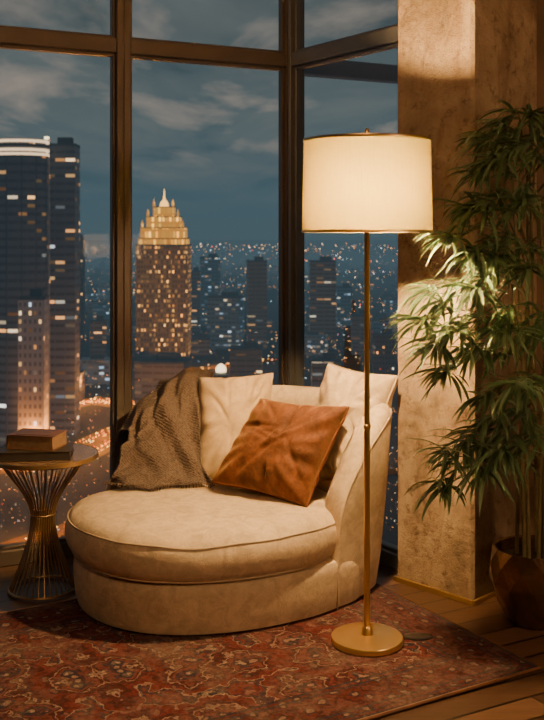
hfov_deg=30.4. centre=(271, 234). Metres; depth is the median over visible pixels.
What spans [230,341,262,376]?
office building
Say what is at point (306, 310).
block
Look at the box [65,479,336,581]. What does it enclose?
seat cushion
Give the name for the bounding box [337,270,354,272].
block
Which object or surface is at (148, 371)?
office building
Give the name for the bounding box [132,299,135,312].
block
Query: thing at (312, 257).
block
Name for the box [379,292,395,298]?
block
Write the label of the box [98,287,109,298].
block
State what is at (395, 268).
block
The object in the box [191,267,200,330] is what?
office building
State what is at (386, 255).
block
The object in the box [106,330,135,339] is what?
block
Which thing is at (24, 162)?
office tower
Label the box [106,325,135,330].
block
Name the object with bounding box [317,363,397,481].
throw pillow
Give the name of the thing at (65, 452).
book
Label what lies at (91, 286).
block
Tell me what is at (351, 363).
road
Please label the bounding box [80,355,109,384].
block
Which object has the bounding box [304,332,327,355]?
block
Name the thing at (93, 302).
block
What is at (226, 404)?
throw pillow
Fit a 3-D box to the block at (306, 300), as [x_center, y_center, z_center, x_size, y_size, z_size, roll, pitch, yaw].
[50.617,82.900,1191.358,20.000,17.000,16.000,0,0,17]
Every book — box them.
[0,442,73,461]
[6,428,67,450]
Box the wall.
[537,0,543,453]
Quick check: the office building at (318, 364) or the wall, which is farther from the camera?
the office building at (318, 364)
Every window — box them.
[0,0,123,566]
[124,0,287,421]
[288,0,397,570]
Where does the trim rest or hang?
attached to the column
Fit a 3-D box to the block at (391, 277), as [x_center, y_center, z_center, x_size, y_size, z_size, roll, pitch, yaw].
[230.808,83.400,1983.814,30.000,16.000,20.000,0,0,17]
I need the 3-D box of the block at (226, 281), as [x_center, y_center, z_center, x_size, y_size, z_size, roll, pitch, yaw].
[-78.861,83.400,1777.401,30.000,16.000,20.000,0,0,-6]
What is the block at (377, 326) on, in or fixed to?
on the ground
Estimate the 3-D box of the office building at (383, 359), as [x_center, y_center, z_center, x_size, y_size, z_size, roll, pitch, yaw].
[72.320,75.870,645.632,14.362,31.060,11.489,0,0,0]
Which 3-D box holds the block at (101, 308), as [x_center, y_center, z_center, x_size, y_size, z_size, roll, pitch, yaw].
[-185.288,82.900,1090.182,20.000,17.000,16.000,0,0,-6]
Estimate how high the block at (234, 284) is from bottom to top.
16.000 m
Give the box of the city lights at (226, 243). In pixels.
[0,243,397,536]
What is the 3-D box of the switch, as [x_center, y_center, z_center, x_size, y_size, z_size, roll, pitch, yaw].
[0.502,1.385,3.455,0.104,0.009,0.052,0,0,0]
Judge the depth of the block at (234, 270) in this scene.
2276.58 m
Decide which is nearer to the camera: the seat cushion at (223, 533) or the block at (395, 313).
the seat cushion at (223, 533)
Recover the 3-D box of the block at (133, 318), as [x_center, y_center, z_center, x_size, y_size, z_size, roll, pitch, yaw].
[-139.345,86.400,991.038,22.000,10.000,18.000,0,0,-20]
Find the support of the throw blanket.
on the chaise lounge
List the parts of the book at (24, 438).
panel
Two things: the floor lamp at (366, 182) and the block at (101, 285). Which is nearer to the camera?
the floor lamp at (366, 182)
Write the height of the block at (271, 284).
14.000 m
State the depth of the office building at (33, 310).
399.98 m
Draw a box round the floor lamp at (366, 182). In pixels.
[301,128,432,656]
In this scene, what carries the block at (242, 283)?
on the ground
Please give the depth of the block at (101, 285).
1598.65 m
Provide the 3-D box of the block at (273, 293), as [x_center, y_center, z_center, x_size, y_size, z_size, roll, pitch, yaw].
[2.372,81.400,1335.504,18.000,20.000,18.000,0,0,17]
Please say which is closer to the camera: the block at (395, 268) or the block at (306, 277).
the block at (306, 277)
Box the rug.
[0,583,541,719]
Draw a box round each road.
[0,426,109,473]
[0,466,397,544]
[80,398,133,407]
[200,359,278,369]
[343,300,360,371]
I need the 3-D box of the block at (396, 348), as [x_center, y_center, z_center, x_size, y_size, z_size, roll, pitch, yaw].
[89.145,87.400,734.709,40.000,8.000,26.000,0,0,-6]
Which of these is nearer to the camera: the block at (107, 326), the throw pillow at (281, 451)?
the throw pillow at (281, 451)
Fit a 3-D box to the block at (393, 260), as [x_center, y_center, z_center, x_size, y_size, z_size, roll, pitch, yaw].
[385.695,84.400,3169.303,16.000,14.000,22.000,0,0,-20]
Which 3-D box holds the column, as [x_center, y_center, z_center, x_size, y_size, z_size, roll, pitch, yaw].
[0.799,-0.050,4.084,0.574,2.900,0.572,0,0,0]
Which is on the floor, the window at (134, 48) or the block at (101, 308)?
the window at (134, 48)
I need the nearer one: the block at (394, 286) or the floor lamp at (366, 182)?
the floor lamp at (366, 182)
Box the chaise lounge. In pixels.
[65,385,391,634]
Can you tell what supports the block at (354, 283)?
on the ground
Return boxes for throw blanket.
[103,367,214,491]
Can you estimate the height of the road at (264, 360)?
0.001 m
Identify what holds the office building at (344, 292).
on the ground
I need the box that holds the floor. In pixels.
[0,557,543,719]
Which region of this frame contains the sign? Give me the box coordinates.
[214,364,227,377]
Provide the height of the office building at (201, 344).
15.900 m
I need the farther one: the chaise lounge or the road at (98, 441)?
the road at (98, 441)
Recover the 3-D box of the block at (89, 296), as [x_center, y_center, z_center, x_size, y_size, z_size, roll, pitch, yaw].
[-238.494,82.900,1300.678,20.000,17.000,16.000,0,0,-20]
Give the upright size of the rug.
0.012 m
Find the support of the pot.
on the floor
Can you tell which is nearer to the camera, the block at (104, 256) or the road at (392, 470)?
the road at (392, 470)
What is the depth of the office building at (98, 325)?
700.10 m
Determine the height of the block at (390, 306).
17.000 m
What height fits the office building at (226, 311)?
45.300 m
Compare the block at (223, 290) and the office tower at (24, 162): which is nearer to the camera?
the office tower at (24, 162)
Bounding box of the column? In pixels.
[398,0,536,599]
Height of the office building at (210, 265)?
72.700 m
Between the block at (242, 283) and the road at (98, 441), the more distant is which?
the block at (242, 283)
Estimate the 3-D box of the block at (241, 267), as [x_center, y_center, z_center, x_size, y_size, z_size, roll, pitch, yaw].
[-74.620,83.400,2532.878,30.000,16.000,20.000,0,0,-6]
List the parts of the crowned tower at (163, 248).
crown cornice, crown cornice, crown cornice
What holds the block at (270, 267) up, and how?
on the ground
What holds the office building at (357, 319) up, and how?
on the ground
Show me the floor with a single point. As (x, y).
(521, 697)
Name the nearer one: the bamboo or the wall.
the bamboo
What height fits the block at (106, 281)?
8.000 m
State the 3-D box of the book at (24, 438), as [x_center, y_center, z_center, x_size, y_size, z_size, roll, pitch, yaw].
[-0.917,0.798,3.910,0.194,0.057,0.140,0,0,12]
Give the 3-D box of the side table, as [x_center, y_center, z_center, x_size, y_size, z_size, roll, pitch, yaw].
[-0.905,1.130,3.950,0.435,0.536,0.435,0,0,0]
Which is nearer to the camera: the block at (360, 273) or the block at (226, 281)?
the block at (226, 281)
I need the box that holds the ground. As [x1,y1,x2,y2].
[0,240,397,545]
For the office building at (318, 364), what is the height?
27.120 m
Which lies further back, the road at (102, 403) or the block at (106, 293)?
the block at (106, 293)
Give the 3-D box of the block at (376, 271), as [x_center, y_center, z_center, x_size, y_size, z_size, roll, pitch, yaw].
[233.136,83.400,2282.900,30.000,16.000,20.000,0,0,-6]
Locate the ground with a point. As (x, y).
(14, 527)
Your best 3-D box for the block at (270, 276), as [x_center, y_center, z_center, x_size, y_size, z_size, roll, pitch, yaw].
[1.821,84.400,2021.057,16.000,14.000,22.000,0,0,-6]
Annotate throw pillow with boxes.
[199,373,273,478]
[211,398,349,506]
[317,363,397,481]
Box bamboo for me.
[373,100,543,629]
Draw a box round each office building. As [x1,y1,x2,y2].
[18,288,48,429]
[80,234,84,354]
[80,370,84,401]
[90,315,105,356]
[134,352,191,404]
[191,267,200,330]
[192,333,209,354]
[200,253,220,325]
[207,292,244,348]
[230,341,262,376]
[246,256,266,348]
[309,256,335,348]
[311,352,339,387]
[336,283,351,325]
[351,310,371,354]
[372,328,395,374]
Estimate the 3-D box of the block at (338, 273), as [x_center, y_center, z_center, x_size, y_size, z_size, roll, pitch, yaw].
[157.142,86.400,2223.067,22.000,10.000,18.000,0,0,-6]
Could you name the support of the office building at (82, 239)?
on the ground
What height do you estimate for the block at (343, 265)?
16.000 m
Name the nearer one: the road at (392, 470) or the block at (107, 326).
the road at (392, 470)
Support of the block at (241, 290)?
on the ground
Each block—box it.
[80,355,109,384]
[85,282,97,295]
[85,292,96,305]
[87,300,101,312]
[90,272,102,282]
[92,303,109,318]
[98,280,109,284]
[98,283,109,287]
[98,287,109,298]
[100,254,109,258]
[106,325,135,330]
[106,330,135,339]
[106,335,109,348]
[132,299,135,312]
[132,317,135,325]
[132,351,157,366]
[221,277,235,286]
[221,289,233,294]
[226,274,241,279]
[231,266,238,274]
[231,279,244,288]
[235,287,245,295]
[236,265,245,270]
[238,280,245,287]
[267,265,276,270]
[267,282,275,287]
[267,288,278,303]
[267,320,273,328]
[268,273,276,279]
[304,274,308,280]
[304,307,308,324]
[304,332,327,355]
[305,299,308,308]
[309,256,318,259]
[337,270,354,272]
[337,272,347,275]
[338,263,350,268]
[350,278,363,287]
[358,270,363,277]
[363,348,397,361]
[370,268,381,274]
[370,281,375,289]
[371,264,382,269]
[372,320,396,338]
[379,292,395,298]
[380,273,396,280]
[383,299,397,313]
[384,253,389,257]
[387,313,397,319]
[390,259,397,263]
[392,254,397,259]
[392,283,397,288]
[394,267,397,275]
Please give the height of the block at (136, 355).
10.000 m
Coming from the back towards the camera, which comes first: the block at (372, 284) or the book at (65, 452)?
the block at (372, 284)
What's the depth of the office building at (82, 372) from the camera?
552.21 m
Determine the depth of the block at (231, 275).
1916.84 m
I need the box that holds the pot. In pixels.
[489,535,543,629]
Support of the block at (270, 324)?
on the ground
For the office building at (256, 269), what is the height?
74.100 m
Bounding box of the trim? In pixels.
[393,576,495,604]
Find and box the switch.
[403,632,431,639]
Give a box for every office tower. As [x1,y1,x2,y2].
[0,138,48,446]
[44,136,79,434]
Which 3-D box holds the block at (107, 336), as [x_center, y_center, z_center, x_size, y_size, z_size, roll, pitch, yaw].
[-129.252,86.400,809.571,22.000,10.000,18.000,0,0,-20]
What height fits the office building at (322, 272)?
74.100 m
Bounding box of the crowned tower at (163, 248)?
[135,189,191,356]
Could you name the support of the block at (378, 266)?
on the ground
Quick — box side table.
[0,443,98,600]
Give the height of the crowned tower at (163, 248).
126.120 m
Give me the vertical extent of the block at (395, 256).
20.000 m
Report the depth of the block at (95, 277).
1905.87 m
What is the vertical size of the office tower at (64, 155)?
137.284 m

